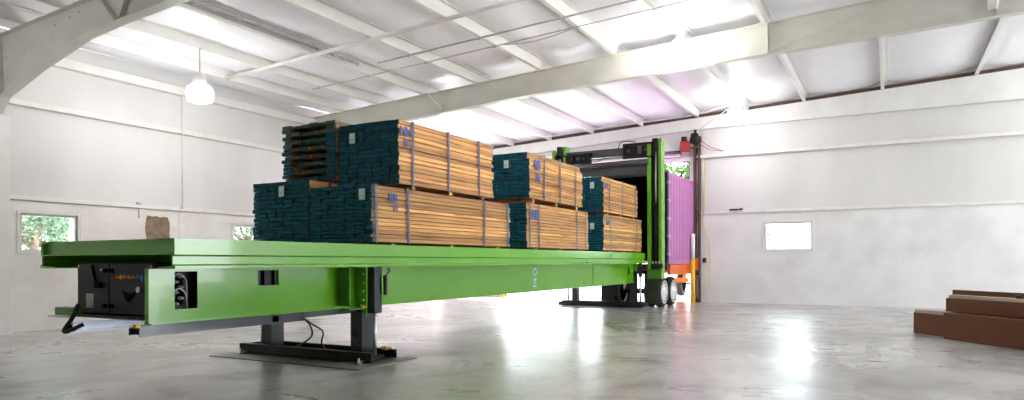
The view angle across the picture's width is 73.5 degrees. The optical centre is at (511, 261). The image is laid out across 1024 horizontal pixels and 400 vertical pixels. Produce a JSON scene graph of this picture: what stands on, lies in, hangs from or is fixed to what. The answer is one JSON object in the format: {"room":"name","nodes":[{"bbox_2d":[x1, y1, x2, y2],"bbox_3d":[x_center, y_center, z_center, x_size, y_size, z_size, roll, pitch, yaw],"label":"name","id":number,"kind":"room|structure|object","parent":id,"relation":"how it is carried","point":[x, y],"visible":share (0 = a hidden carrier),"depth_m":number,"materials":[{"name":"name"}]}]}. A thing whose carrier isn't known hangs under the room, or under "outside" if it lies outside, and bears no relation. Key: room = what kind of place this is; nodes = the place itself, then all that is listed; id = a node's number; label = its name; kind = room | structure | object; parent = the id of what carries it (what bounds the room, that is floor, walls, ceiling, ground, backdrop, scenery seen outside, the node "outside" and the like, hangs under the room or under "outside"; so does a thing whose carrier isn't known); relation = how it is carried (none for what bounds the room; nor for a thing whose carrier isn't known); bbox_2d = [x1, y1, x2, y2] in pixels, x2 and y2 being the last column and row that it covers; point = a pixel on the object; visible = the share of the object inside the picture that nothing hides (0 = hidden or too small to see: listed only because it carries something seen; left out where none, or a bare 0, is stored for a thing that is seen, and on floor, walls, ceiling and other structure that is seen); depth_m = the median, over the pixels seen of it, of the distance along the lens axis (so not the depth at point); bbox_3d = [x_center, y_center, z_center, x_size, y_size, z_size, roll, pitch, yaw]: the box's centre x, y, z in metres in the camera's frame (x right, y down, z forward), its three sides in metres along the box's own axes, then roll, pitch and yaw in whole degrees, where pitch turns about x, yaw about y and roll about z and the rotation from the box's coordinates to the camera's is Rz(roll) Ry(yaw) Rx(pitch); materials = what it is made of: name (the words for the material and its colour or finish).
{"room":"distribution center","nodes":[
{"label":"distribution center","id":0,"kind":"room"},
{"bbox_2d":[0,0,189,114],"bbox_3d":[3.351,-4.516,6.653,32.401,2.777,0.220,0,0,29],"label":"rafter","id":1,"kind":"object","parent":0,"point":[28,49],"visible":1,"depth_m":13.33,"materials":[{"name":"white metal"}]},
{"bbox_2d":[0,1,469,139],"bbox_3d":[-9.124,-4.899,14.873,0.202,0.270,33.330,0,0,29],"label":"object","id":2,"kind":"structure","parent":1,"relation":"on","point":[8,12],"depth_m":16.79,"materials":[{"name":"white paint"}]},
{"bbox_2d":[187,0,358,65],"bbox_3d":[-6.613,-5.004,12.363,0.100,0.115,11.340,0,0,29],"label":"ceiling track","id":3,"kind":"object","parent":1,"relation":"attached to","point":[196,2],"visible":0.87,"depth_m":14.74,"materials":[{"name":"grey metal"}]},
{"bbox_2d":[35,0,514,145],"bbox_3d":[-7.897,-4.973,14.200,0.202,0.270,33.330,0,0,29],"label":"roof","id":4,"kind":"structure","parent":1,"relation":"on","point":[144,26],"depth_m":17.11,"materials":[{"name":"white paint"}]},
{"bbox_2d":[186,48,213,103],"bbox_3d":[-7.119,-4.245,15.640,0.590,1.250,0.590,0,0,29],"label":"pendant lamp","id":5,"kind":"object","parent":4,"relation":"hanging from","point":[199,92],"visible":1,"depth_m":15.48,"materials":[{"name":"grey metal"}]},
{"bbox_2d":[448,126,455,135],"bbox_3d":[-2.171,-4.486,24.673,0.590,0.790,0.590,0,0,29],"label":"pendant lamp","id":6,"kind":"object","parent":4,"relation":"hanging from","point":[451,131],"visible":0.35,"depth_m":24.56,"materials":[{"name":"grey metal"}]},
{"bbox_2d":[174,0,553,139],"bbox_3d":[-6.362,-5.067,13.360,0.202,0.270,33.330,0,0,29],"label":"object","id":7,"kind":"structure","parent":1,"relation":"on","point":[365,68],"depth_m":17.66,"materials":[{"name":"white paint"}]},
{"bbox_2d":[281,0,595,133],"bbox_3d":[-4.740,-5.166,12.471,0.202,0.270,33.330,0,0,29],"label":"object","id":8,"kind":"structure","parent":1,"relation":"on","point":[320,8],"depth_m":16.60,"materials":[{"name":"white paint"}]},
{"bbox_2d":[410,0,644,125],"bbox_3d":[-2.986,-5.273,11.510,0.202,0.270,33.330,0,0,29],"label":"purlin","id":9,"kind":"structure","parent":1,"relation":"on","point":[441,8],"depth_m":16.79,"materials":[{"name":"white paint"}]},
{"bbox_2d":[544,104,731,137],"bbox_3d":[4.576,-5.115,25.344,7.674,0.341,0.698,0,0,36],"label":"cable","id":10,"kind":"object","parent":9,"relation":"hanging from","point":[730,104],"visible":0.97,"depth_m":25.34,"materials":[{"name":"white paint"}]},
{"bbox_2d":[539,0,701,117],"bbox_3d":[-1.145,-5.385,10.501,0.202,0.270,33.330,0,0,29],"label":"purlin","id":11,"kind":"structure","parent":1,"relation":"on","point":[561,7],"depth_m":16.70,"materials":[{"name":"white paint"}]},
{"bbox_2d":[312,0,690,89],"bbox_3d":[3.362,-5.326,14.172,20.301,1.080,0.039,0,0,29],"label":"ceiling pipe","id":12,"kind":"object","parent":11,"relation":"hanging from","point":[653,8],"visible":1,"depth_m":16.00,"materials":[{"name":"grey metal"}]},
{"bbox_2d":[504,28,573,44],"bbox_3d":[0.601,-5.128,15.685,1.803,0.170,0.023,0,0,29],"label":"loose cable","id":13,"kind":"object","parent":12,"relation":"hanging from","point":[571,28],"visible":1,"depth_m":15.64,"materials":[{"name":"grey metal"}]},
{"bbox_2d":[643,0,751,109],"bbox_3d":[0.390,-5.478,9.660,0.202,0.270,33.330,0,0,29],"label":"purlin","id":14,"kind":"structure","parent":1,"relation":"on","point":[667,15],"depth_m":16.58,"materials":[{"name":"white paint"}]},
{"bbox_2d":[377,0,636,63],"bbox_3d":[4.298,-5.398,12.861,17.402,0.940,0.044,0,0,29],"label":"ceiling pipe","id":15,"kind":"object","parent":14,"relation":"hanging from","point":[627,1],"visible":1,"depth_m":15.20,"materials":[{"name":"grey metal"}]},
{"bbox_2d":[665,34,690,67],"bbox_3d":[3.903,-4.985,16.156,0.590,0.790,0.590,0,0,29],"label":"pendant lamp","id":16,"kind":"object","parent":14,"relation":"hanging from","point":[677,56],"visible":1,"depth_m":15.99,"materials":[{"name":"grey metal"}]},
{"bbox_2d":[727,97,745,121],"bbox_3d":[7.339,-4.992,22.427,0.590,0.790,0.590,0,0,29],"label":"pendant lamp","id":17,"kind":"object","parent":14,"relation":"hanging from","point":[736,113],"visible":1,"depth_m":22.26,"materials":[{"name":"grey metal"}]},
{"bbox_2d":[748,0,808,100],"bbox_3d":[2.012,-5.577,8.771,0.202,0.270,33.330,0,0,29],"label":"purlin","id":18,"kind":"structure","parent":1,"relation":"on","point":[761,9],"depth_m":19.02,"materials":[{"name":"white paint"}]},
{"bbox_2d":[879,37,887,88],"bbox_3d":[4.073,-5.703,7.642,0.202,0.270,33.330,0,0,29],"label":"purlin","id":19,"kind":"structure","parent":1,"relation":"on","point":[883,42],"depth_m":19.43,"materials":[{"name":"white paint"}]},
{"bbox_2d":[224,0,525,79],"bbox_3d":[1.939,-5.299,12.614,21.305,1.186,0.089,0,0,29],"label":"ceiling pipe","id":20,"kind":"object","parent":19,"relation":"hanging from","point":[508,2],"visible":1,"depth_m":15.24,"materials":[{"name":"white metal"}]},
{"bbox_2d":[974,17,1005,74],"bbox_3d":[6.291,-5.838,6.426,0.202,0.270,33.330,0,0,29],"label":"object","id":21,"kind":"structure","parent":1,"relation":"on","point":[1001,20],"depth_m":18.07,"materials":[{"name":"white paint"}]},
{"bbox_2d":[0,28,326,332],"bbox_3d":[-10.450,-1.727,15.586,0.300,6.500,33.300,0,0,29],"label":"wall","id":22,"kind":"structure","parent":0,"point":[53,155],"depth_m":16.87,"materials":[{"name":"white paint"}]},
{"bbox_2d":[17,210,80,254],"bbox_3d":[-10.435,-0.637,15.431,0.178,0.960,1.320,0,0,29],"label":"window","id":23,"kind":"structure","parent":22,"relation":"in","point":[75,217],"depth_m":15.29,"materials":[{"name":"white paint"}]},
{"bbox_2d":[10,195,254,215],"bbox_3d":[-10.318,-1.382,15.503,0.090,0.090,33.280,0,0,29],"label":"trim","id":24,"kind":"structure","parent":22,"relation":"attached to","point":[13,197],"depth_m":16.79,"materials":[{"name":"white metal"}]},
{"bbox_2d":[136,202,141,217],"bbox_3d":[-9.352,-1.289,17.214,0.080,0.380,0.110,0,0,29],"label":"pipe stub","id":25,"kind":"object","parent":24,"relation":"on","point":[138,203],"visible":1,"depth_m":17.21,"materials":[{"name":"metal"}]},
{"bbox_2d":[8,98,285,152],"bbox_3d":[-10.292,-3.437,15.486,0.160,0.120,33.280,0,0,29],"label":"trim","id":26,"kind":"structure","parent":22,"relation":"attached to","point":[13,101],"depth_m":17.03,"materials":[{"name":"white metal"}]},
{"bbox_2d":[145,215,169,238],"bbox_3d":[-9.125,-0.767,17.674,0.014,0.821,0.676,0,0,29],"label":"mortar patch","id":27,"kind":"object","parent":22,"relation":"attached to","point":[156,227],"visible":0.63,"depth_m":17.66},
{"bbox_2d":[179,95,182,237],"bbox_3d":[-8.761,-2.046,18.161,0.154,4.730,0.024,0,0,29],"label":"conduit","id":28,"kind":"object","parent":22,"relation":"attached to","point":[182,95],"visible":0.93,"depth_m":18.12,"materials":[{"name":"white metal"}]},
{"bbox_2d":[51,58,316,124],"bbox_3d":[-10.277,-4.507,15.476,0.200,0.220,33.280,0,0,29],"label":"beam","id":29,"kind":"structure","parent":22,"relation":"attached to","point":[66,64],"depth_m":17.61,"materials":[{"name":"white paint"}]},
{"bbox_2d":[232,222,253,239],"bbox_3d":[-7.778,-0.643,20.281,0.178,0.960,1.320,0,0,29],"label":"window","id":30,"kind":"structure","parent":22,"relation":"in","point":[248,225],"depth_m":19.91,"materials":[{"name":"white paint"}]},
{"bbox_2d":[0,296,1023,399],"bbox_3d":[3.941,1.641,7.706,33.100,0.300,33.900,0,0,29],"label":"floor","id":31,"kind":"structure","parent":0,"point":[471,348],"depth_m":10.41,"materials":[{"name":"concrete"}]},
{"bbox_2d":[0,114,12,334],"bbox_3d":[-10.682,-0.766,14.346,0.320,4.580,0.300,0,0,29],"label":"steel column","id":32,"kind":"structure","parent":31,"relation":"on","point":[4,119],"depth_m":14.30,"materials":[{"name":"white metal"}]},
{"bbox_2d":[210,351,416,370],"bbox_3d":[-3.149,1.500,10.792,3.100,0.014,1.340,0,0,29],"label":"floor plate","id":33,"kind":"object","parent":31,"relation":"on","point":[338,364],"visible":0.66,"depth_m":10.35,"materials":[{"name":"metal"}]},
{"bbox_2d":[40,138,664,364],"bbox_3d":[-0.852,-1.178,15.193,3.850,5.360,17.167,0,0,29],"label":"platform","id":34,"kind":"object","parent":31,"relation":"on","point":[160,286],"visible":0.98,"depth_m":9.85,"materials":[{"name":"green paint"}]},
{"bbox_2d":[262,270,271,284],"bbox_3d":[-3.202,0.209,8.963,0.050,0.195,0.125,0,0,29],"label":"socket","id":35,"kind":"object","parent":34,"relation":"attached to","point":[266,274],"depth_m":8.93,"materials":[{"name":"black paint"}]},
{"bbox_2d":[252,180,337,241],"bbox_3d":[-2.731,-0.792,12.970,1.285,1.020,4.333,0,0,29],"label":"bundle","id":36,"kind":"object","parent":34,"relation":"on","point":[282,211],"visible":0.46,"depth_m":11.08,"materials":[{"name":"teal wood"}]},
{"bbox_2d":[377,243,394,244],"bbox_3d":[-2.386,-0.268,10.923,1.251,0.025,0.090,0,0,29],"label":"spacer","id":37,"kind":"object","parent":34,"relation":"on","point":[383,243],"visible":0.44,"depth_m":10.63,"materials":[{"name":"brown wood"}]},
{"bbox_2d":[551,305,655,308],"bbox_3d":[2.939,1.488,22.633,3.400,0.012,0.920,0,0,29],"label":"floor plate","id":38,"kind":"object","parent":31,"relation":"on","point":[551,305],"visible":0.76,"depth_m":22.15,"materials":[{"name":"metal"}]},
{"bbox_2d":[601,263,690,306],"bbox_3d":[6.710,0.780,28.005,2.708,1.410,12.450,0,0,29],"label":"chassis","id":39,"kind":"object","parent":31,"relation":"on","point":[658,292],"visible":0.62,"depth_m":22.85,"materials":[{"name":"orange paint"}]},
{"bbox_2d":[602,171,692,263],"bbox_3d":[6.883,-1.425,27.927,2.522,2.980,12.198,0,0,29],"label":"shipping container","id":40,"kind":"object","parent":39,"relation":"on","point":[678,189],"visible":0.39,"depth_m":23.63,"materials":[{"name":"pink metal"}]},
{"bbox_2d":[691,234,694,302],"bbox_3d":[6.471,0.243,24.528,0.150,2.485,0.150,0,0,29],"label":"bollard","id":41,"kind":"object","parent":31,"relation":"on","point":[692,235],"visible":0.96,"depth_m":24.46,"materials":[{"name":"yellow metal"}]},
{"bbox_2d":[914,312,943,336],"bbox_3d":[8.895,1.268,11.613,0.240,0.425,5.500,0,0,-8],"label":"steel beam","id":42,"kind":"structure","parent":31,"relation":"on","point":[924,323],"depth_m":13.89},
{"bbox_2d":[915,309,958,314],"bbox_3d":[8.563,1.023,13.858,0.200,0.065,0.940,0,0,-8],"label":"wooden strip","id":43,"kind":"object","parent":42,"relation":"on","point":[927,311],"visible":0.76,"depth_m":13.88,"materials":[{"name":"brown wood"}]},
{"bbox_2d":[946,298,1023,317],"bbox_3d":[9.059,0.845,11.279,0.260,0.260,4.600,0,0,-10],"label":"steel beam","id":44,"kind":"structure","parent":43,"relation":"on","point":[986,307],"depth_m":12.59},
{"bbox_2d":[949,295,1023,302],"bbox_3d":[9.060,0.682,11.274,0.140,0.065,4.590,0,0,-10],"label":"wooden strip","id":45,"kind":"object","parent":44,"relation":"on","point":[1004,299],"visible":1,"depth_m":12.64,"materials":[{"name":"brown wood"}]},
{"bbox_2d":[943,313,1023,349],"bbox_3d":[8.731,1.231,10.983,0.221,0.500,4.500,0,0,-8],"label":"steel beam","id":46,"kind":"structure","parent":31,"relation":"on","point":[1005,332],"depth_m":12.24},
{"bbox_2d":[952,290,1023,318],"bbox_3d":[9.378,1.024,11.585,0.061,0.910,4.800,0,0,-10],"label":"steel beam","id":47,"kind":"structure","parent":31,"relation":"on","point":[954,292],"depth_m":13.09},
{"bbox_2d":[0,0,1023,144],"bbox_3d":[3.925,-5.578,7.706,33.100,1.459,33.900,0,0,29],"label":"ceiling","id":48,"kind":"structure","parent":0,"point":[947,50],"depth_m":17.68,"materials":[{"name":"white plastic"}]},
{"bbox_2d":[312,0,1023,124],"bbox_3d":[7.747,-4.515,14.678,32.402,2.797,0.220,0,0,29],"label":"rafter","id":49,"kind":"object","parent":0,"point":[872,19],"visible":0.82,"depth_m":16.15,"materials":[{"name":"white metal"}]},
{"bbox_2d":[987,0,998,9],"bbox_3d":[9.252,-5.240,13.579,0.600,0.520,0.220,0,0,29],"label":"bracket","id":50,"kind":"object","parent":49,"relation":"attached to","point":[991,4],"visible":1,"depth_m":13.40,"materials":[{"name":"white metal"}]},
{"bbox_2d":[483,63,1023,308],"bbox_3d":[11.872,-2.430,22.512,32.800,7.809,0.300,0,0,29],"label":"wall","id":51,"kind":"structure","parent":0,"point":[910,257],"depth_m":22.44,"materials":[{"name":"white paint"}]},
{"bbox_2d":[500,157,692,301],"bbox_3d":[3.162,-1.177,27.297,8.240,5.340,0.360,0,0,29],"label":"trim","id":52,"kind":"structure","parent":51,"relation":"attached to","point":[682,159],"depth_m":25.30,"materials":[{"name":"white paint"}]},
{"bbox_2d":[546,146,680,162],"bbox_3d":[2.918,-4.066,27.113,7.480,0.400,0.210,0,0,29],"label":"box","id":53,"kind":"object","parent":51,"relation":"attached to","point":[668,148],"visible":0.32,"depth_m":25.52,"materials":[{"name":"white paint"}]},
{"bbox_2d":[592,151,681,160],"bbox_3d":[2.927,-4.006,26.920,7.480,0.116,0.116,0,0,29],"label":"shaft","id":54,"kind":"object","parent":53,"relation":"attached to","point":[667,152],"visible":0.32,"depth_m":25.35,"materials":[{"name":"grey metal"}]},
{"bbox_2d":[693,142,700,302],"bbox_3d":[6.745,-1.515,24.992,0.220,6.000,0.240,0,0,29],"label":"door track","id":55,"kind":"object","parent":51,"relation":"attached to","point":[695,151],"visible":0.79,"depth_m":24.92,"materials":[{"name":"brown metal"}]},
{"bbox_2d":[680,130,701,152],"bbox_3d":[6.517,-4.369,24.942,0.720,0.790,0.380,0,0,29],"label":"operator","id":56,"kind":"object","parent":55,"relation":"attached to","point":[685,147],"visible":1,"depth_m":24.83,"materials":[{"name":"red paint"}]},
{"bbox_2d":[702,141,722,150],"bbox_3d":[7.183,-4.150,24.570,0.824,0.450,0.086,0,0,17],"label":"wire","id":57,"kind":"object","parent":56,"relation":"attached to","point":[702,141],"visible":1,"depth_m":24.56,"materials":[{"name":"red paint"}]},
{"bbox_2d":[703,129,703,208],"bbox_3d":[6.944,-3.365,24.926,0.033,2.900,0.033,0,0,-39],"label":"conduit","id":58,"kind":"object","parent":51,"relation":"attached to","point":[703,129],"visible":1,"depth_m":24.91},
{"bbox_2d":[702,158,709,289],"bbox_3d":[7.045,-1.391,24.924,0.302,4.850,0.130,0,0,29],"label":"pull cord","id":59,"kind":"object","parent":51,"relation":"hanging from","point":[704,259],"visible":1,"depth_m":24.93,"materials":[{"name":"yellow paint"}]},
{"bbox_2d":[493,64,1023,148],"bbox_3d":[7.782,-5.380,24.580,22.950,1.292,0.073,0,0,29],"label":"closure angle","id":60,"kind":"object","parent":51,"relation":"attached to","point":[1020,65],"visible":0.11,"depth_m":23.44,"materials":[{"name":"brown metal"}]},
{"bbox_2d":[763,220,813,251],"bbox_3d":[9.541,-0.881,23.694,1.650,1.080,0.170,0,0,29],"label":"window","id":61,"kind":"structure","parent":51,"relation":"in","point":[765,223],"depth_m":23.62,"materials":[{"name":"white paint"}]},
{"bbox_2d":[696,130,1023,158],"bbox_3d":[11.909,-3.836,22.273,32.500,0.120,0.160,0,0,29],"label":"trim","id":62,"kind":"structure","parent":51,"relation":"attached to","point":[1021,132],"depth_m":22.33,"materials":[{"name":"white metal"}]},
{"bbox_2d":[701,200,1023,214],"bbox_3d":[16.504,-1.786,19.798,22.070,0.100,0.090,0,0,29],"label":"trim","id":63,"kind":"structure","parent":51,"relation":"attached to","point":[1012,201],"depth_m":22.36,"materials":[{"name":"white metal"}]},
{"bbox_2d":[492,68,1023,154],"bbox_3d":[11.907,-5.101,22.243,32.430,1.629,0.128,0,0,29],"label":"rafter","id":64,"kind":"object","parent":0,"point":[1008,85],"visible":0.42,"depth_m":22.62,"materials":[{"name":"white metal"}]},
{"bbox_3d":[-1.605,-0.270,12.350,1.251,0.025,0.090,0,0,29],"label":"spacer","id":65,"kind":"object","parent":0,"visible":0},
{"bbox_2d":[310,184,510,246],"bbox_3d":[-1.600,-0.725,12.350,1.270,0.880,4.333,0,0,29],"label":"bundle","id":66,"kind":"object","parent":65,"relation":"on","point":[363,213],"visible":0.98,"depth_m":10.87,"materials":[{"name":"brown wood"}]},
{"bbox_2d":[395,186,414,189],"bbox_3d":[-2.135,-1.186,11.396,1.241,0.052,0.090,0,0,29],"label":"spacer","id":67,"kind":"object","parent":66,"relation":"on","point":[410,187],"visible":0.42,"depth_m":11.11,"materials":[{"name":"brown wood"}]},
{"bbox_2d":[434,192,451,195],"bbox_3d":[-1.616,-1.187,12.343,1.241,0.052,0.090,0,0,29],"label":"spacer","id":68,"kind":"object","parent":66,"relation":"on","point":[445,193],"visible":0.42,"depth_m":12.06,"materials":[{"name":"brown wood"}]},
{"bbox_2d":[338,119,493,198],"bbox_3d":[-1.612,-1.732,12.332,1.270,1.035,3.012,0,0,29],"label":"bundle","id":69,"kind":"object","parent":68,"relation":"on","point":[397,152],"visible":0.96,"depth_m":11.28,"materials":[{"name":"brown wood"}]},
{"bbox_2d":[468,197,483,199],"bbox_3d":[-1.097,-1.189,13.290,1.241,0.052,0.090,0,0,29],"label":"spacer","id":70,"kind":"object","parent":66,"relation":"on","point":[477,198],"visible":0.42,"depth_m":13.00,"materials":[{"name":"brown wood"}]},
{"bbox_3d":[-2.735,-1.325,12.956,1.257,0.052,0.090,0,0,29],"label":"spacer","id":71,"kind":"object","parent":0,"visible":0},
{"bbox_2d":[282,120,352,182],"bbox_3d":[-2.713,-1.852,12.961,1.230,1.000,3.128,0,0,29],"label":"bundle","id":72,"kind":"object","parent":71,"relation":"on","point":[311,152],"visible":0.4,"depth_m":11.71,"materials":[{"name":"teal wood"}]},
{"bbox_3d":[0.589,-0.275,16.353,1.251,0.025,0.090,0,0,29],"label":"spacer","id":73,"kind":"object","parent":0,"visible":0},
{"bbox_2d":[499,202,588,249],"bbox_3d":[0.599,-0.779,16.364,1.270,0.980,3.478,0,0,29],"label":"bundle","id":74,"kind":"object","parent":73,"relation":"on","point":[538,226],"visible":0.74,"depth_m":15.46,"materials":[{"name":"brown wood"}]},
{"bbox_2d":[488,199,533,202],"bbox_3d":[-0.081,-1.306,15.145,1.241,0.082,0.090,0,0,29],"label":"spacer","id":75,"kind":"object","parent":74,"relation":"on","point":[526,200],"visible":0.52,"depth_m":15.01,"materials":[{"name":"brown wood"}]},
{"bbox_2d":[484,152,582,206],"bbox_3d":[0.537,-1.859,16.257,1.271,1.020,2.982,0,0,29],"label":"bundle","id":76,"kind":"object","parent":75,"relation":"on","point":[520,175],"visible":0.91,"depth_m":15.11,"materials":[{"name":"brown wood"}]},
{"bbox_2d":[540,203,556,206],"bbox_3d":[0.486,-1.307,16.180,1.241,0.082,0.090,0,0,29],"label":"spacer","id":77,"kind":"object","parent":74,"relation":"on","point":[549,204],"visible":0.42,"depth_m":15.89,"materials":[{"name":"brown wood"}]},
{"bbox_2d":[558,207,576,209],"bbox_3d":[1.053,-1.308,17.215,1.241,0.082,0.090,0,0,29],"label":"spacer","id":78,"kind":"object","parent":74,"relation":"on","point":[570,208],"visible":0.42,"depth_m":16.95,"materials":[{"name":"brown wood"}]},
{"bbox_3d":[2.703,-0.279,20.212,1.251,0.025,0.090,0,0,29],"label":"spacer","id":79,"kind":"object","parent":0,"visible":0},
{"bbox_2d":[583,214,641,251],"bbox_3d":[2.714,-0.794,20.226,1.270,1.000,3.333,0,0,29],"label":"bundle","id":80,"kind":"object","parent":79,"relation":"on","point":[610,233],"visible":0.76,"depth_m":19.22,"materials":[{"name":"brown wood"}]},
{"bbox_3d":[2.600,-1.312,20.039,1.241,0.042,0.090,0,0,29],"label":"spacer","id":81,"kind":"object","parent":80,"relation":"on","visible":0},
{"bbox_2d":[576,176,637,217],"bbox_3d":[2.621,-1.824,20.059,1.270,0.980,2.953,0,0,29],"label":"bundle","id":82,"kind":"object","parent":81,"relation":"on","point":[600,194],"visible":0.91,"depth_m":18.86,"materials":[{"name":"brown wood"}]},
{"label":"outside","id":83,"kind":"structure","parent":0,"visible":0},
{"bbox_2d":[638,273,689,278],"bbox_3d":[33.638,1.804,61.390,240.000,0.145,260.000,0,0,29],"label":"ground","id":84,"kind":"structure","parent":83,"point":[666,275],"depth_m":86.65,"materials":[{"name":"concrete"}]},
{"bbox_2d":[22,216,69,249],"bbox_3d":[-13.694,-0.850,18.810,3.828,5.437,4.938,0,0,24],"label":"tree","id":85,"kind":"object","parent":84,"relation":"on","point":[32,238],"visible":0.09,"depth_m":18.82,"materials":[{"name":"green plant"}]},
{"bbox_2d":[234,227,256,240],"bbox_3d":[-10.153,-1.007,25.595,4.919,5.915,4.704,0,0,-21],"label":"tree","id":86,"kind":"object","parent":84,"relation":"on","point":[242,236],"visible":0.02,"depth_m":25.21,"materials":[{"name":"green plant"}]},
{"bbox_2d":[665,163,673,171],"bbox_3d":[9.159,-3.222,48.219,7.023,10.011,7.616,0,0,26],"label":"tree","id":87,"kind":"object","parent":84,"relation":"on","point":[670,167],"visible":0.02,"depth_m":47.07,"materials":[{"name":"green plant"}]},
{"bbox_2d":[672,162,772,235],"bbox_3d":[12.230,-3.084,40.501,6.991,9.721,8.314,0,0,4],"label":"tree","id":88,"kind":"object","parent":84,"relation":"on","point":[685,172],"visible":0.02,"depth_m":38.52,"materials":[{"name":"green plant"}]},
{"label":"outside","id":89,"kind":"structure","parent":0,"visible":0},
{"bbox_2d":[507,278,689,300],"bbox_3d":[33.723,1.588,30.329,90.000,0.285,34.400,0,0,29],"label":"apron","id":90,"kind":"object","parent":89,"point":[594,292],"depth_m":31.67,"materials":[{"name":"concrete"}]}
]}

